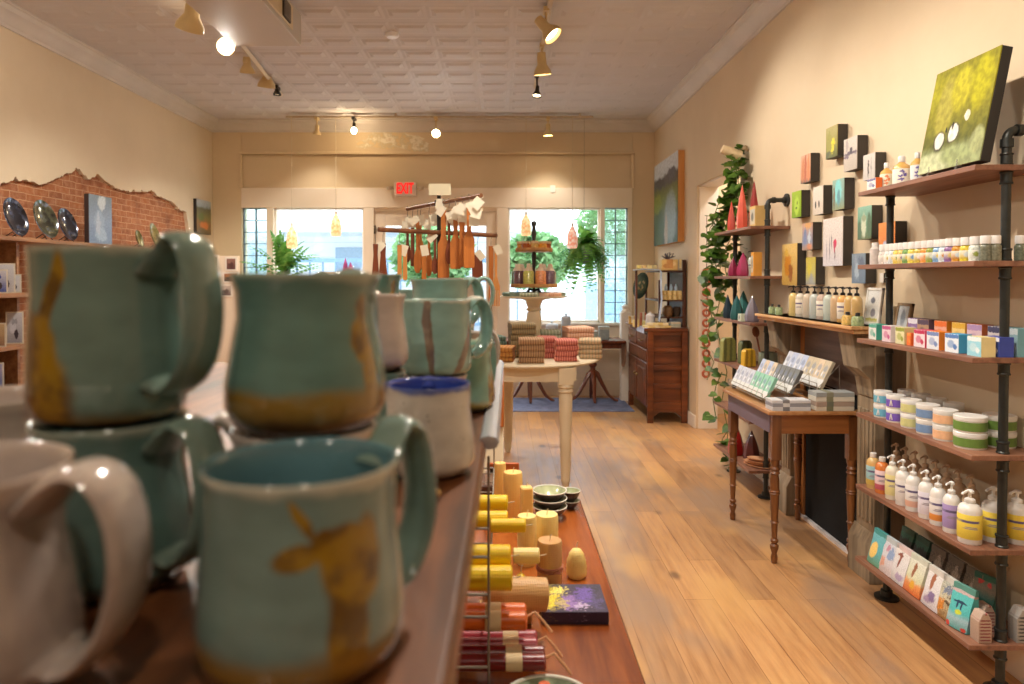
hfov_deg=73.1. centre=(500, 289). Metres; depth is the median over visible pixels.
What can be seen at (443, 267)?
wooden spatula
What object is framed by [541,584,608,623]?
gift box
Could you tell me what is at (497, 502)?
candle
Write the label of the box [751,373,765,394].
pack
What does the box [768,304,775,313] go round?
jar
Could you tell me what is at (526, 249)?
tray
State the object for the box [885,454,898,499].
pump bottle
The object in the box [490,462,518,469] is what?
wooden sign
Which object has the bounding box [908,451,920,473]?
pump bottle
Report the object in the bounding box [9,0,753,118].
ceiling
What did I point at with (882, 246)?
jar
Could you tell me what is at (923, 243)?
jar
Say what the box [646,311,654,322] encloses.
canister
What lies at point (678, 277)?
shelf
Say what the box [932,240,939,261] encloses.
jar
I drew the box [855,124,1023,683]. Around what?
shelving
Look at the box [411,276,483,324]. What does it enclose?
mug
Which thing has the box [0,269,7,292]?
greeting card
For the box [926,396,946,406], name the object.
tub
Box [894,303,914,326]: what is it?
framed print
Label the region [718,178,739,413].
wall
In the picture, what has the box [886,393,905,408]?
tub
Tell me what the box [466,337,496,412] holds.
mug
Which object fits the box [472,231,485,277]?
scraper
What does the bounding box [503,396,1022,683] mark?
floor
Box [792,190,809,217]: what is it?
print
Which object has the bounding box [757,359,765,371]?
pack
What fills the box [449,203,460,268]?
wooden turner
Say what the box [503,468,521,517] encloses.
candle
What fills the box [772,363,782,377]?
pack
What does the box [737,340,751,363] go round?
pouch
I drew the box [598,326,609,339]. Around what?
tin
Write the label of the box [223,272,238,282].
photo frame
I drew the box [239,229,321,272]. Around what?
potted palm
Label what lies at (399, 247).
wooden spatula
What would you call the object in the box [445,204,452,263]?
wooden spoon
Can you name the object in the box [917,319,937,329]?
soap box
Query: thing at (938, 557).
pouch
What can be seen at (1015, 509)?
pump bottle
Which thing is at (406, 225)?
price tag
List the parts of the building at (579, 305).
door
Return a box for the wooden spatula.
[435,198,448,277]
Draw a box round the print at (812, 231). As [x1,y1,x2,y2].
[802,222,821,249]
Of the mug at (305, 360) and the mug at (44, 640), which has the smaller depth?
the mug at (44, 640)
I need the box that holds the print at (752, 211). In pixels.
[750,209,754,224]
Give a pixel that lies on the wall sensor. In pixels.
(552, 187)
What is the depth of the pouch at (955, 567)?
2.67 m
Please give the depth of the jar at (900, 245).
2.82 m
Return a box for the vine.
[697,144,749,468]
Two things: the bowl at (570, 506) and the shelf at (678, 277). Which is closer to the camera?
the bowl at (570, 506)
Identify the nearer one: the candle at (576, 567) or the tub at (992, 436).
the candle at (576, 567)
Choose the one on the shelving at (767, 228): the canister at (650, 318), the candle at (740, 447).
the candle at (740, 447)
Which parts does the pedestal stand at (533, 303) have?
plate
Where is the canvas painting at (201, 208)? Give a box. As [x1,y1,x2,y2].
[193,199,210,234]
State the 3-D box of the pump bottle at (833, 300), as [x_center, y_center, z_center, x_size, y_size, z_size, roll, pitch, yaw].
[1.700,0.070,3.505,0.052,0.178,0.052,1,1,37]
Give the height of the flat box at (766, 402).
0.018 m
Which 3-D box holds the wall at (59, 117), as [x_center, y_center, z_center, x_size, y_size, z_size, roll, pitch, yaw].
[-3.610,-0.278,2.771,0.300,3.300,11.550,0,1,0]
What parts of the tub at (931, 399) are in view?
lid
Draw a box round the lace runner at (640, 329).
[637,326,643,332]
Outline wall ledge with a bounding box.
[0,235,118,245]
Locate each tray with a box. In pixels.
[511,221,556,292]
[511,284,556,287]
[516,247,552,252]
[743,458,770,465]
[743,461,769,468]
[746,458,769,463]
[747,456,769,460]
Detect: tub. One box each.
[873,389,892,404]
[873,403,885,417]
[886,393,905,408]
[886,407,900,422]
[897,388,916,397]
[900,397,921,428]
[901,402,915,414]
[911,392,930,401]
[916,402,940,434]
[916,407,932,419]
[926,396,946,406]
[932,407,958,441]
[933,413,952,425]
[943,401,964,411]
[953,412,987,449]
[982,411,1017,448]
[988,419,1016,432]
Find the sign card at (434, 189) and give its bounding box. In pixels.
[429,184,450,194]
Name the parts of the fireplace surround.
post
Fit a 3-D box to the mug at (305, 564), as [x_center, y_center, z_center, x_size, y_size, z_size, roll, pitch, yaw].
[-0.091,0.125,0.347,0.110,0.109,0.118,0,1,0]
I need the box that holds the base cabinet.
[483,372,503,472]
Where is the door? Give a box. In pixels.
[374,212,495,331]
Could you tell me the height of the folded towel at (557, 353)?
0.039 m
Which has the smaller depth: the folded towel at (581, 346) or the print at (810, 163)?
the print at (810, 163)
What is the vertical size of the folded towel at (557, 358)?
0.039 m
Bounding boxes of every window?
[243,208,266,272]
[275,208,362,272]
[508,208,599,322]
[604,208,627,322]
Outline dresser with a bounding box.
[625,322,688,422]
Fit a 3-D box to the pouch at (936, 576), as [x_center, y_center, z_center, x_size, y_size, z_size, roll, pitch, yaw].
[1.638,1.126,2.596,0.067,0.150,0.107,0,1,0]
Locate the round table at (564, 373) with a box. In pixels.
[503,355,599,486]
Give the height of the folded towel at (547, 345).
0.039 m
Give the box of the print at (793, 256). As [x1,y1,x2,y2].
[782,243,805,285]
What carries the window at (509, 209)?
in the wall at (258, 170)
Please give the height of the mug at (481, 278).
0.089 m
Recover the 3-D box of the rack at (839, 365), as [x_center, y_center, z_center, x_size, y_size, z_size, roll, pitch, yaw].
[1.680,0.483,3.804,0.124,0.209,0.534,0,1,0]
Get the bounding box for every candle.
[468,565,520,590]
[471,544,518,564]
[476,511,507,526]
[478,495,514,510]
[479,600,531,623]
[482,576,553,611]
[490,518,532,532]
[494,459,505,494]
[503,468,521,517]
[513,548,546,563]
[517,510,536,566]
[520,481,532,512]
[536,509,557,547]
[536,534,562,583]
[566,541,586,579]
[723,295,731,317]
[727,200,735,229]
[728,258,736,275]
[728,429,743,455]
[730,295,742,319]
[736,183,747,228]
[736,253,748,275]
[739,289,748,313]
[743,431,759,458]
[744,294,758,321]
[749,182,757,225]
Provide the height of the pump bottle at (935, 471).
0.205 m
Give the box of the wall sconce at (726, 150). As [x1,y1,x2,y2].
[720,145,748,159]
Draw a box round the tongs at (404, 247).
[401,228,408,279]
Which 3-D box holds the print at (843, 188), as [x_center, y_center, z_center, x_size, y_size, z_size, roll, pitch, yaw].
[1.811,-0.505,3.648,0.058,0.161,0.124,0,1,0]
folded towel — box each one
[492,334,505,340]
[494,341,506,344]
[499,355,514,361]
[500,345,515,351]
[500,351,514,356]
[508,322,535,328]
[508,328,535,334]
[508,333,534,340]
[508,339,518,345]
[518,337,544,344]
[519,345,544,350]
[519,349,544,356]
[519,357,543,362]
[537,335,556,342]
[540,329,560,334]
[544,343,552,347]
[544,353,553,357]
[545,348,553,352]
[553,343,577,350]
[553,354,576,361]
[554,338,577,345]
[554,349,576,355]
[562,325,593,332]
[562,331,593,337]
[579,337,600,343]
[579,344,601,348]
[579,349,601,353]
[579,354,601,358]
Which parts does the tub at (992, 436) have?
cream tub, lid, lid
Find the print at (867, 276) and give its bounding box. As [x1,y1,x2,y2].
[852,253,875,283]
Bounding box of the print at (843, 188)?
[832,178,853,210]
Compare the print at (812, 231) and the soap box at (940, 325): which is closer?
the soap box at (940, 325)
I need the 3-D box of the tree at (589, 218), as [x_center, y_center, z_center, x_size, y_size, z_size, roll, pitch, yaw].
[2.585,-0.488,14.996,1.928,3.539,1.814,1,1,35]
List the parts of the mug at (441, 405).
handle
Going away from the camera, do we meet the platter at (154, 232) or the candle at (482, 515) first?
the candle at (482, 515)
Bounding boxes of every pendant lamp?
[286,116,297,247]
[331,118,340,235]
[521,212,530,235]
[567,115,577,247]
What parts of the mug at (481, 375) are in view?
handle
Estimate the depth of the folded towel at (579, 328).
5.22 m
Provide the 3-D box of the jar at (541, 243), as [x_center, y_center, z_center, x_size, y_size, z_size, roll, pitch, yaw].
[0.331,-0.349,5.412,0.062,0.071,0.060,0,1,0]
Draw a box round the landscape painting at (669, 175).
[654,150,684,245]
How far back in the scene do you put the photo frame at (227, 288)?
7.59 m
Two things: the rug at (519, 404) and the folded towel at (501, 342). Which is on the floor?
the rug at (519, 404)
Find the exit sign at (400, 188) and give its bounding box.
[386,182,423,195]
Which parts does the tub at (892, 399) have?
lid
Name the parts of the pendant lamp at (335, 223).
cord, lamp shade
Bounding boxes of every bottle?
[511,264,516,283]
[514,264,523,283]
[523,264,533,283]
[535,264,545,283]
[545,264,554,283]
[748,251,752,275]
[788,285,796,315]
[795,285,803,316]
[802,286,810,317]
[809,286,817,318]
[816,286,824,319]
[823,286,831,320]
[829,286,838,321]
[837,287,845,321]
[844,287,852,314]
[851,287,862,315]
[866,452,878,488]
[870,242,879,263]
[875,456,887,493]
[880,162,891,186]
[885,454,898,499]
[889,443,901,466]
[892,156,909,183]
[895,459,909,505]
[898,447,911,470]
[905,464,920,511]
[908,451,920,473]
[910,152,923,179]
[917,455,931,481]
[918,469,933,519]
[928,459,942,486]
[929,475,945,526]
[940,464,953,492]
[942,481,960,533]
[953,469,965,501]
[957,489,982,545]
[962,474,979,505]
[981,486,996,542]
[1007,489,1023,545]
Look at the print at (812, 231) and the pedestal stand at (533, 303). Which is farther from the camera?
the pedestal stand at (533, 303)
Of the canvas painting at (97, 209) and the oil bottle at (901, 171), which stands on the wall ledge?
the canvas painting at (97, 209)
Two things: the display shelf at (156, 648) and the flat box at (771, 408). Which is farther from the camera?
the flat box at (771, 408)
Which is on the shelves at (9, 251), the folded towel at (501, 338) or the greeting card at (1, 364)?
the greeting card at (1, 364)
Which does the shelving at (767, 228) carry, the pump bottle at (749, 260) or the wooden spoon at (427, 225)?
the pump bottle at (749, 260)
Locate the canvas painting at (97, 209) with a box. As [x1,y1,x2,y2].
[84,194,111,244]
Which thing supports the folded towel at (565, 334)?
on the folded towel
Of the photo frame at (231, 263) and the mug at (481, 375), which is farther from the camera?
the photo frame at (231, 263)
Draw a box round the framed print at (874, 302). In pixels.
[864,288,884,323]
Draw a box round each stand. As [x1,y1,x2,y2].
[216,256,239,361]
[500,296,567,336]
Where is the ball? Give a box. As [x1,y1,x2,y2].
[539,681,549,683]
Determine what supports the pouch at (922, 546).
on the shelving at (1006, 170)
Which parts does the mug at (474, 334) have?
handle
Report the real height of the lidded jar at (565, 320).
0.300 m
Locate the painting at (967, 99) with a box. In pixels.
[918,45,1012,175]
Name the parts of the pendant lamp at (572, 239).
lamp shade, cord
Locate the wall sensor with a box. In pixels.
[550,185,554,192]
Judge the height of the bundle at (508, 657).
0.035 m
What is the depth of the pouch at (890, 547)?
2.89 m
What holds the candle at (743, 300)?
on the shelving at (767, 228)
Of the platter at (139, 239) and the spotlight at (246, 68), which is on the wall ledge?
the platter at (139, 239)
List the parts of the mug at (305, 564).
handle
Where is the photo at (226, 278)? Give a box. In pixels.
[224,274,229,280]
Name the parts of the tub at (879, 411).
lid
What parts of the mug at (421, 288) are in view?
handle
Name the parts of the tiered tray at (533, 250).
stem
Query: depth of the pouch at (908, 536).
2.99 m
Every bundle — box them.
[457,644,571,675]
[461,630,562,657]
[462,602,552,632]
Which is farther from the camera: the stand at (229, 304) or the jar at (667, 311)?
the stand at (229, 304)
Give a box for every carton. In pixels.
[738,314,744,321]
[750,205,764,225]
[751,252,761,275]
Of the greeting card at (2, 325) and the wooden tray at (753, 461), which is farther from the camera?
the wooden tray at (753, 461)
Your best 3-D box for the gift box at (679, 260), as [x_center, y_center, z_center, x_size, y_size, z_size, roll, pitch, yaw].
[1.772,-0.249,6.857,0.050,0.111,0.082,0,1,0]
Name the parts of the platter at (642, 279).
dish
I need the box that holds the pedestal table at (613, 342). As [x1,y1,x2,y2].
[506,337,626,403]
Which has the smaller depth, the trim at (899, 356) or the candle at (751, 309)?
the trim at (899, 356)
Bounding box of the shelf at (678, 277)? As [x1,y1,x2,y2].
[645,260,685,327]
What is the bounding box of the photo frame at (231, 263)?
[225,257,237,270]
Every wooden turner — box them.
[418,204,423,267]
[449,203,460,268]
[463,194,474,267]
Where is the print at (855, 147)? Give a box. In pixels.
[844,135,867,171]
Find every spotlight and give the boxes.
[174,3,203,34]
[216,37,234,55]
[240,57,254,73]
[257,76,275,88]
[273,85,280,95]
[313,117,320,134]
[351,117,356,133]
[431,117,440,137]
[532,76,540,98]
[534,6,561,44]
[534,42,551,75]
[543,117,552,135]
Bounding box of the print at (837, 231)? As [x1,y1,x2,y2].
[823,216,852,265]
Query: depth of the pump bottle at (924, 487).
2.63 m
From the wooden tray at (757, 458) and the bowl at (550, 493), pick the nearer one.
the bowl at (550, 493)
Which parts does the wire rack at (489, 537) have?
rail, rail, rail, rail, post, post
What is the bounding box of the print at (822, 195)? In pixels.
[813,185,832,214]
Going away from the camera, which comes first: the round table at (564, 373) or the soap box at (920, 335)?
the soap box at (920, 335)
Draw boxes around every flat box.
[765,397,810,402]
[765,400,810,406]
[765,404,810,410]
[808,389,854,396]
[808,394,854,401]
[809,399,853,406]
[811,405,853,410]
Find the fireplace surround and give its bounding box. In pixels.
[755,313,884,584]
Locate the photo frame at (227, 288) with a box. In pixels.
[222,284,232,296]
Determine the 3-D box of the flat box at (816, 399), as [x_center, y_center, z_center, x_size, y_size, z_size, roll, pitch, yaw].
[1.645,0.537,3.440,0.190,0.024,0.091,0,1,1]
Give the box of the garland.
[702,221,710,377]
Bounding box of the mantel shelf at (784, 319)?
[755,313,868,333]
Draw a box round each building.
[279,210,558,330]
[553,263,596,319]
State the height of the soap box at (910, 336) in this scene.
0.050 m
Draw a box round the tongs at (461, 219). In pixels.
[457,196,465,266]
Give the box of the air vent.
[282,0,290,23]
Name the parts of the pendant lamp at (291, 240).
cord, lamp shade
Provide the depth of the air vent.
4.54 m
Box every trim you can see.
[0,0,217,131]
[184,0,300,45]
[213,119,652,131]
[239,152,634,187]
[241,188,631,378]
[267,0,292,29]
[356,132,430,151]
[374,208,496,332]
[541,323,619,325]
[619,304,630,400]
[646,0,793,131]
[698,167,739,428]
[890,349,906,588]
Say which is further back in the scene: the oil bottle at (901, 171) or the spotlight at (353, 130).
the spotlight at (353, 130)
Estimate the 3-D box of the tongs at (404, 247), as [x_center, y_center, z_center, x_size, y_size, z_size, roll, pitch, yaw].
[-0.406,-0.151,2.875,0.044,0.219,0.010,0,1,0]
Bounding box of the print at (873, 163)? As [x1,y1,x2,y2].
[863,152,885,180]
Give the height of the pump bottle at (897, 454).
0.205 m
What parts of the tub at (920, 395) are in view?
lid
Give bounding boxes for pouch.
[719,337,735,361]
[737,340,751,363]
[741,349,755,366]
[867,527,889,568]
[879,535,900,577]
[891,543,913,586]
[899,525,917,549]
[903,552,931,599]
[913,534,933,559]
[921,564,950,613]
[928,544,949,570]
[937,576,959,620]
[945,554,967,582]
[945,581,978,634]
[963,565,983,586]
[972,570,995,622]
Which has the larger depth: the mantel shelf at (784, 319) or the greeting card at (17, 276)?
the greeting card at (17, 276)
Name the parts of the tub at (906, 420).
lid, cream tub, lid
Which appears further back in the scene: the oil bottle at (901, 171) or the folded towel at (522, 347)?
the folded towel at (522, 347)
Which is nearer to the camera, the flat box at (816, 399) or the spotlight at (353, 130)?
the flat box at (816, 399)
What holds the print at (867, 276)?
attached to the wall at (872, 67)
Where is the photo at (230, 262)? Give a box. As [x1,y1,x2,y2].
[227,259,234,268]
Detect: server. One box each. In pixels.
[372,226,378,272]
[377,227,386,273]
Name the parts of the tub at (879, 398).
lid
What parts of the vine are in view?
stem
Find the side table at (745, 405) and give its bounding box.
[723,388,856,563]
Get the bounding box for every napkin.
[502,292,521,295]
[519,292,538,296]
[539,292,561,296]
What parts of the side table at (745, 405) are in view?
leg, leg, leg, leg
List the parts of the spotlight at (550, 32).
bulb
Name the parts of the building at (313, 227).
railing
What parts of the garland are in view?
cord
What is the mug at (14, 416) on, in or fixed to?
on the display shelf at (156, 648)
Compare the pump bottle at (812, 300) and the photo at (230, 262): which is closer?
the pump bottle at (812, 300)
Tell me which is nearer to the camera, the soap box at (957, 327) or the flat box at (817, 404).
the soap box at (957, 327)
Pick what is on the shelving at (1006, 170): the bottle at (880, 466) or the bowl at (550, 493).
the bottle at (880, 466)
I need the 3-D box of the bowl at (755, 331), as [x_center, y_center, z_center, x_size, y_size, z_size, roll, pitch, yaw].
[1.671,0.274,4.526,0.049,0.071,0.024,0,1,0]
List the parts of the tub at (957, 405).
lid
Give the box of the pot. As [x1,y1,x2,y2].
[581,249,591,262]
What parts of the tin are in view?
lid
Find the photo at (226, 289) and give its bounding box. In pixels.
[222,286,230,294]
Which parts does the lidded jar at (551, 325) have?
lid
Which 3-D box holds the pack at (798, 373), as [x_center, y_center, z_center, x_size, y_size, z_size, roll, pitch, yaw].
[1.516,0.474,3.567,0.074,0.126,0.055,0,1,0]
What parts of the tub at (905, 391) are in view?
lid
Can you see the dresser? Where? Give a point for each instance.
(658, 357)
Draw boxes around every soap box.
[867,177,881,189]
[869,323,886,339]
[882,325,901,341]
[895,327,915,344]
[907,333,913,345]
[908,318,926,328]
[914,329,937,347]
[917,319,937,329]
[927,331,951,349]
[934,320,957,331]
[945,333,971,353]
[952,322,968,333]
[967,323,990,335]
[967,336,995,356]
[988,325,1010,335]
[989,336,1013,357]
[1010,327,1023,356]
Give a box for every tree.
[387,226,476,287]
[510,230,569,312]
[573,210,596,238]
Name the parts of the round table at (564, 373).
leg, leg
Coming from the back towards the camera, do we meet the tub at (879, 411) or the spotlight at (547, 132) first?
the spotlight at (547, 132)
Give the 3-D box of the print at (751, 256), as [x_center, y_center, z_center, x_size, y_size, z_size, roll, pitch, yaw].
[1.637,-0.169,4.498,0.001,0.108,0.030,0,1,0]
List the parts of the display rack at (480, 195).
arm, post, arm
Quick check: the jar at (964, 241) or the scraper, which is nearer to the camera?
the jar at (964, 241)
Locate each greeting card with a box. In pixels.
[0,263,15,292]
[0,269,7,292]
[0,323,5,346]
[0,363,3,385]
[6,312,23,343]
[15,274,21,292]
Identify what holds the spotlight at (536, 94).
attached to the track at (550, 2)
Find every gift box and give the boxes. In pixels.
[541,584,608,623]
[628,316,634,323]
[640,312,645,324]
[659,259,677,269]
[678,259,682,269]
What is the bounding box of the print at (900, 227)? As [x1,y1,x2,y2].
[878,221,906,244]
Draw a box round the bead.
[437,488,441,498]
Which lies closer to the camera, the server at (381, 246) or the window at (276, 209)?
the server at (381, 246)
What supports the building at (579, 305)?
on the ground
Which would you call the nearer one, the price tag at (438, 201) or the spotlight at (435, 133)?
the price tag at (438, 201)
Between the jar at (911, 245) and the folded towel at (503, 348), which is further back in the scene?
the folded towel at (503, 348)
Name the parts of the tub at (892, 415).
lid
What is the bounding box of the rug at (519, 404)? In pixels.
[513,398,634,411]
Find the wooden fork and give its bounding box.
[492,234,502,305]
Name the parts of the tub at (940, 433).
lid, cream tub, lid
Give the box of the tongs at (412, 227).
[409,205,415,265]
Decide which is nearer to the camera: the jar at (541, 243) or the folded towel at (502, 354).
the folded towel at (502, 354)
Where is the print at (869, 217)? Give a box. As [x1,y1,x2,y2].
[858,205,882,239]
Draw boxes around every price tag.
[401,211,410,228]
[429,204,436,224]
[435,197,444,208]
[455,201,466,215]
[469,215,478,225]
[470,196,484,210]
[470,208,482,218]
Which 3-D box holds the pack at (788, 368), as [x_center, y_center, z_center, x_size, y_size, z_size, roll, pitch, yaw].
[1.516,0.472,3.680,0.074,0.126,0.055,0,1,0]
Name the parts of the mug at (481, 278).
handle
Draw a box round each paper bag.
[970,608,991,642]
[979,600,994,633]
[1008,604,1023,642]
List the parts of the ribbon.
post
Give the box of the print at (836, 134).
[826,124,847,159]
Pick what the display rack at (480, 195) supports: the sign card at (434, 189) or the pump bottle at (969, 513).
the sign card at (434, 189)
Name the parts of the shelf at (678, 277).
post, post, post, post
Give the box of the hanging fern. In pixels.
[554,225,613,293]
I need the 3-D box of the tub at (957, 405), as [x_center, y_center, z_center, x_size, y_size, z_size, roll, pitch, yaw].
[1.765,0.466,2.691,0.072,0.056,0.072,0,1,0]
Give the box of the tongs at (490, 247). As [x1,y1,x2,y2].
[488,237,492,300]
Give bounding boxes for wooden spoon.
[405,206,411,261]
[408,204,421,272]
[424,207,431,275]
[426,234,437,273]
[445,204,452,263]
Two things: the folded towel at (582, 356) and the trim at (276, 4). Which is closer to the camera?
the trim at (276, 4)
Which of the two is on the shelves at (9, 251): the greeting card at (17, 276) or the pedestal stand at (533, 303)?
the greeting card at (17, 276)
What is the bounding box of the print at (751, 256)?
[751,256,752,271]
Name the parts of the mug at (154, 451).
handle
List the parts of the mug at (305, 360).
handle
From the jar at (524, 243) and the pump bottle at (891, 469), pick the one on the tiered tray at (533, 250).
the jar at (524, 243)
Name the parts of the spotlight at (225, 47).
bulb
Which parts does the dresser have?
door panel, drawer, door, drawer, door panel, drawer, door, frame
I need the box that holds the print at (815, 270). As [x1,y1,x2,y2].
[806,257,824,284]
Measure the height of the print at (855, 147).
0.166 m
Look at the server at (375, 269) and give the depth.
2.79 m
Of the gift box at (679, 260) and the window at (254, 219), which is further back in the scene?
the window at (254, 219)
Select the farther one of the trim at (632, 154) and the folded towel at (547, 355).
the trim at (632, 154)
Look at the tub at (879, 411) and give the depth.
2.95 m
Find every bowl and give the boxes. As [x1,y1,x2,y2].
[511,674,581,683]
[533,484,566,502]
[533,494,566,510]
[533,502,566,516]
[565,487,580,502]
[565,498,579,509]
[752,327,758,336]
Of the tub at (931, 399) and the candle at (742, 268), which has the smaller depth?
the tub at (931, 399)
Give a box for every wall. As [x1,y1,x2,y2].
[0,26,212,384]
[212,132,653,321]
[654,0,1023,620]
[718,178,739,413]
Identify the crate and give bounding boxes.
[480,474,492,494]
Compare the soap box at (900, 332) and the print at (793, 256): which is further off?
the print at (793, 256)
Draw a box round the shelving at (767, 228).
[713,194,789,499]
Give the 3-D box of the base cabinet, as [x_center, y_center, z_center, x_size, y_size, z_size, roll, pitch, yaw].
[-0.304,0.879,3.096,0.632,0.975,0.440,0,1,0]
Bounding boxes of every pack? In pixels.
[731,365,743,384]
[735,366,747,387]
[739,368,751,388]
[743,369,755,390]
[747,371,760,392]
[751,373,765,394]
[756,374,769,396]
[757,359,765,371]
[761,360,769,372]
[761,376,777,398]
[764,361,773,374]
[768,362,777,375]
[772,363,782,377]
[774,365,786,387]
[777,366,790,389]
[781,367,795,391]
[783,351,793,365]
[785,369,803,393]
[788,352,798,366]
[792,353,803,368]
[798,355,808,369]
[799,356,814,383]
[803,357,819,384]
[808,359,826,386]
[814,360,835,388]
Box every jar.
[517,241,521,247]
[522,241,529,247]
[531,241,538,246]
[539,241,546,247]
[546,321,557,328]
[561,313,570,335]
[662,305,672,316]
[673,306,680,316]
[758,351,777,365]
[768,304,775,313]
[775,305,782,314]
[841,312,852,324]
[851,313,863,325]
[878,244,884,263]
[884,244,889,263]
[888,243,893,263]
[892,243,897,263]
[897,243,903,263]
[902,242,908,262]
[907,242,914,262]
[914,241,921,262]
[920,241,926,262]
[925,240,933,261]
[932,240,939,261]
[938,239,944,261]
[944,238,952,261]
[951,238,960,261]
[959,237,969,260]
[968,236,979,260]
[979,235,991,260]
[991,235,1001,260]
[1014,235,1023,260]
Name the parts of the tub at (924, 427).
lid, cream tub, lid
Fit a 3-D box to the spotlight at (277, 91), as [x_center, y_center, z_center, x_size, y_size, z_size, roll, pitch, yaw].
[-2.164,-1.930,6.668,0.080,0.098,0.100,0,1,0]
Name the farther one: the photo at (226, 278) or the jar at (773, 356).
the photo at (226, 278)
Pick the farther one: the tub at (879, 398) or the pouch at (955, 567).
the tub at (879, 398)
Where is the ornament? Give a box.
[343,258,347,268]
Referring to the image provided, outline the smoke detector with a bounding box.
[385,31,398,38]
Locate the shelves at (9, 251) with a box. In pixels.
[0,242,27,385]
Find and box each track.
[241,46,282,96]
[286,113,592,117]
[534,0,552,88]
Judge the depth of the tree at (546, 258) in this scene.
11.23 m
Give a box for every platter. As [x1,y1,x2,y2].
[3,197,28,236]
[33,200,58,239]
[58,208,77,241]
[135,230,143,245]
[150,223,159,246]
[633,272,648,320]
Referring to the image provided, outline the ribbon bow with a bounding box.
[661,252,674,258]
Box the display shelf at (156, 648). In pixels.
[61,360,503,683]
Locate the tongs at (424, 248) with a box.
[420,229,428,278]
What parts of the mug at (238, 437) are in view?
handle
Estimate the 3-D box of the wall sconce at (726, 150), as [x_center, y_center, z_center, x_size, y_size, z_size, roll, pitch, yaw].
[1.735,-1.019,5.123,0.210,0.116,0.074,0,1,0]
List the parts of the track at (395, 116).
rail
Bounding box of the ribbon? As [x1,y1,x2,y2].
[633,269,662,327]
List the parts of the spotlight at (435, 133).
bulb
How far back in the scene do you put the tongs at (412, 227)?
3.22 m
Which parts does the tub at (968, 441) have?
cream tub, lid, lid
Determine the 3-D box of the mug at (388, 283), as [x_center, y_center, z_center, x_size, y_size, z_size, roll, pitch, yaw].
[-0.202,0.024,0.951,0.136,0.099,0.102,0,1,0]
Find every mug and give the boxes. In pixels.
[0,385,33,440]
[0,441,152,683]
[23,231,223,429]
[24,407,225,606]
[190,413,376,485]
[192,414,436,683]
[223,268,386,438]
[317,271,400,293]
[375,367,406,421]
[376,290,408,372]
[385,375,474,480]
[399,289,412,298]
[403,295,492,376]
[405,372,470,409]
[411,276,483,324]
[428,276,494,311]
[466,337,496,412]
[471,330,499,366]
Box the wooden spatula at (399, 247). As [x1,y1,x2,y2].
[397,227,401,279]
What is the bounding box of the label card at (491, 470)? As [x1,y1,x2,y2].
[485,469,492,484]
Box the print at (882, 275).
[880,273,884,282]
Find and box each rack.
[377,193,497,277]
[457,448,494,683]
[728,379,785,401]
[775,373,809,396]
[800,365,839,389]
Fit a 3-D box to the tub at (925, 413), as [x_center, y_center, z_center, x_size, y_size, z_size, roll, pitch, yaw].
[1.645,0.474,2.658,0.080,0.041,0.080,0,1,0]
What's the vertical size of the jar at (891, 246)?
0.086 m
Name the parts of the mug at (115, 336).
handle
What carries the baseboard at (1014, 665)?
attached to the wall at (872, 67)
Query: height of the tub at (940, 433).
0.113 m
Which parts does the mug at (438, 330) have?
handle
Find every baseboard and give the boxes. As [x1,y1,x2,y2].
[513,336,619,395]
[674,411,1023,683]
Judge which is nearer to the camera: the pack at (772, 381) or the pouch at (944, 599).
the pouch at (944, 599)
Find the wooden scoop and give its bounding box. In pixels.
[752,327,760,351]
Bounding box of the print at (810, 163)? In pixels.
[801,153,819,183]
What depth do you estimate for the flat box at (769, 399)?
3.41 m

